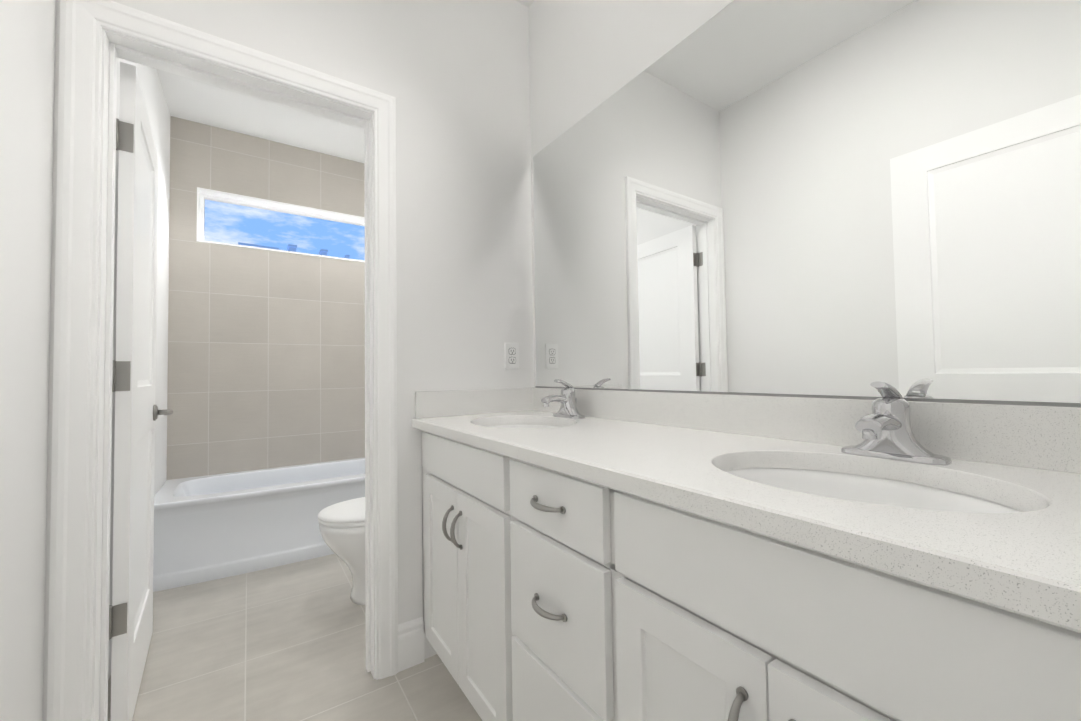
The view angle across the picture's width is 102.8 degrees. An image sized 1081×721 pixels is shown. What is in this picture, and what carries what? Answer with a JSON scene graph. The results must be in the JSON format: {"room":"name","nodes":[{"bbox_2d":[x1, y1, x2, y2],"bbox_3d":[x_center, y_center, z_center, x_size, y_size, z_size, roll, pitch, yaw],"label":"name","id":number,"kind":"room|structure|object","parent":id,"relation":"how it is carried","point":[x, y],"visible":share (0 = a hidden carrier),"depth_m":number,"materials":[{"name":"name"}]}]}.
{"room":"bathroom","nodes":[
{"label":"bathroom","id":0,"kind":"room"},
{"bbox_2d":[0,0,169,720],"bbox_3d":[-1.345,-0.257,1.108,0.140,2.758,3.870,0,-2,-34],"label":"wall","id":1,"kind":"structure","parent":0,"point":[27,59],"depth_m":1.01,"materials":[{"name":"white paint"}]},
{"bbox_2d":[108,638,111,679],"bbox_3d":[-1.662,1.065,1.706,0.015,0.160,1.080,0,-2,-34],"label":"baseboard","id":2,"kind":"structure","parent":1,"relation":"attached to","point":[110,641],"depth_m":1.55,"materials":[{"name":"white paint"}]},
{"bbox_2d":[109,62,172,720],"bbox_3d":[-1.448,0.120,1.548,0.139,2.018,0.707,0,-2,-34],"label":"door","id":3,"kind":"structure","parent":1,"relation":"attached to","point":[137,412],"depth_m":1.32,"materials":[{"name":"white paint"}]},
{"bbox_2d":[167,116,364,479],"bbox_3d":[-1.787,-0.189,3.216,1.487,2.758,0.160,0,-2,-34],"label":"wall","id":4,"kind":"structure","parent":0,"point":[266,359],"depth_m":3.00,"materials":[{"name":"tile"}]},
{"bbox_2d":[196,187,364,261],"bbox_3d":[-1.772,-0.955,3.232,1.250,0.359,0.129,0,-2,-34],"label":"window","id":5,"kind":"structure","parent":4,"relation":"in","point":[203,194],"depth_m":3.08,"materials":[{"name":"white plastic"}]},
{"bbox_2d":[43,0,533,720],"bbox_3d":[-0.683,-0.252,1.582,1.487,2.758,0.115,0,-2,-34],"label":"wall","id":6,"kind":"structure","parent":0,"point":[453,76],"depth_m":1.71,"materials":[{"name":"white paint"}]},
{"bbox_2d":[47,0,397,720],"bbox_3d":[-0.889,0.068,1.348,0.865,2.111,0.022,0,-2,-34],"label":"door frame","id":7,"kind":"structure","parent":6,"relation":"attached to","point":[71,574],"depth_m":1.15,"materials":[{"name":"white paint"}]},
{"bbox_2d":[398,617,423,653],"bbox_3d":[-0.345,1.050,1.838,0.594,0.160,0.015,0,-2,-34],"label":"baseboard","id":8,"kind":"structure","parent":6,"relation":"attached to","point":[411,643],"depth_m":1.59,"materials":[{"name":"white paint"}]},
{"bbox_2d":[505,342,518,368],"bbox_3d":[-0.124,-0.021,1.877,0.070,0.115,0.008,0,-2,-34],"label":"electrical outlet","id":9,"kind":"object","parent":6,"relation":"attached to","point":[511,355],"visible":1,"depth_m":1.87,"materials":[{"name":"white plastic"}]},
{"bbox_2d":[108,554,481,720],"bbox_3d":[-0.687,1.157,1.576,2.087,0.060,4.300,0,-2,-34],"label":"floor","id":10,"kind":"structure","parent":0,"point":[287,642],"depth_m":1.62,"materials":[{"name":"tile"}]},
{"bbox_2d":[153,457,364,591],"bbox_3d":[-1.531,0.959,2.828,1.481,0.435,0.689,0,-2,-34],"label":"bathtub","id":11,"kind":"object","parent":10,"relation":"on","point":[213,527],"visible":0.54,"depth_m":2.42,"materials":[{"name":"white ceramic"}]},
{"bbox_2d":[318,497,364,604],"bbox_3d":[-0.710,0.756,2.217,0.779,0.780,0.450,0,-2,-34],"label":"toilet","id":12,"kind":"object","parent":10,"relation":"on","point":[342,527],"visible":0.21,"depth_m":1.97,"materials":[{"name":"white ceramic"}]},
{"bbox_2d":[412,423,1080,720],"bbox_3d":[0.232,0.662,1.039,0.570,0.873,1.748,0,-2,-34],"label":"bathroom vanity","id":13,"kind":"object","parent":10,"relation":"on","point":[550,592],"depth_m":0.63,"materials":[{"name":"white wood"}]},
{"bbox_2d":[412,411,1080,614],"bbox_3d":[0.231,0.209,1.056,0.551,0.035,1.746,0,-2,-34],"label":"countertop","id":14,"kind":"structure","parent":13,"relation":"on","point":[1031,551],"depth_m":0.59,"materials":[{"name":"white stone"}]},
{"bbox_2d":[492,419,555,430],"bbox_3d":[-0.059,0.314,1.481,0.348,0.165,0.428,0,-2,-34],"label":"sink","id":15,"kind":"object","parent":14,"relation":"in","point":[513,423],"depth_m":1.67,"materials":[{"name":"white ceramic"}]},
{"bbox_2d":[540,379,587,418],"bbox_3d":[0.071,0.139,1.576,0.149,0.141,0.158,0,-2,-34],"label":"faucet","id":16,"kind":"object","parent":14,"relation":"on","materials":[{"name":"silver metal"}]},
{"bbox_2d":[716,455,1027,522],"bbox_3d":[0.483,0.283,0.678,0.348,0.165,0.428,0,-2,-34],"label":"sink","id":17,"kind":"object","parent":14,"relation":"in","point":[966,500],"depth_m":0.77,"materials":[{"name":"white ceramic"}]},
{"bbox_2d":[836,381,955,466],"bbox_3d":[0.614,0.107,0.773,0.149,0.141,0.158,0,-2,-34],"label":"faucet","id":18,"kind":"object","parent":14,"relation":"on","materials":[{"name":"silver metal"}]},
{"bbox_2d":[157,0,533,162],"bbox_3d":[-0.728,-1.669,1.659,2.087,0.080,4.300,0,-2,-34],"label":"ceiling","id":19,"kind":"structure","parent":0,"point":[186,98],"depth_m":2.81,"materials":[{"name":"white paint"}]},
{"bbox_2d":[529,0,733,387],"bbox_3d":[0.003,-0.249,2.019,0.140,2.758,3.870,0,-2,-34],"label":"wall","id":20,"kind":"structure","parent":0,"point":[586,57],"depth_m":1.64,"materials":[{"name":"white paint"}]},
{"bbox_2d":[533,0,1080,406],"bbox_3d":[0.449,-0.426,1.225,0.010,1.038,1.695,0,-2,-34],"label":"mirror","id":21,"kind":"object","parent":20,"relation":"attached to","point":[848,199],"visible":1,"depth_m":0.95,"materials":[{"name":"clear glass"}]},
{"label":"outside","id":22,"kind":"structure","parent":0,"visible":0},
{"bbox_2d":[238,242,349,258],"bbox_3d":[-5.755,-1.916,9.984,5.500,0.522,4.400,0,-2,-34],"label":"roof","id":23,"kind":"structure","parent":22,"point":[291,247],"depth_m":8.33,"materials":[{"name":"blue"}]}
]}

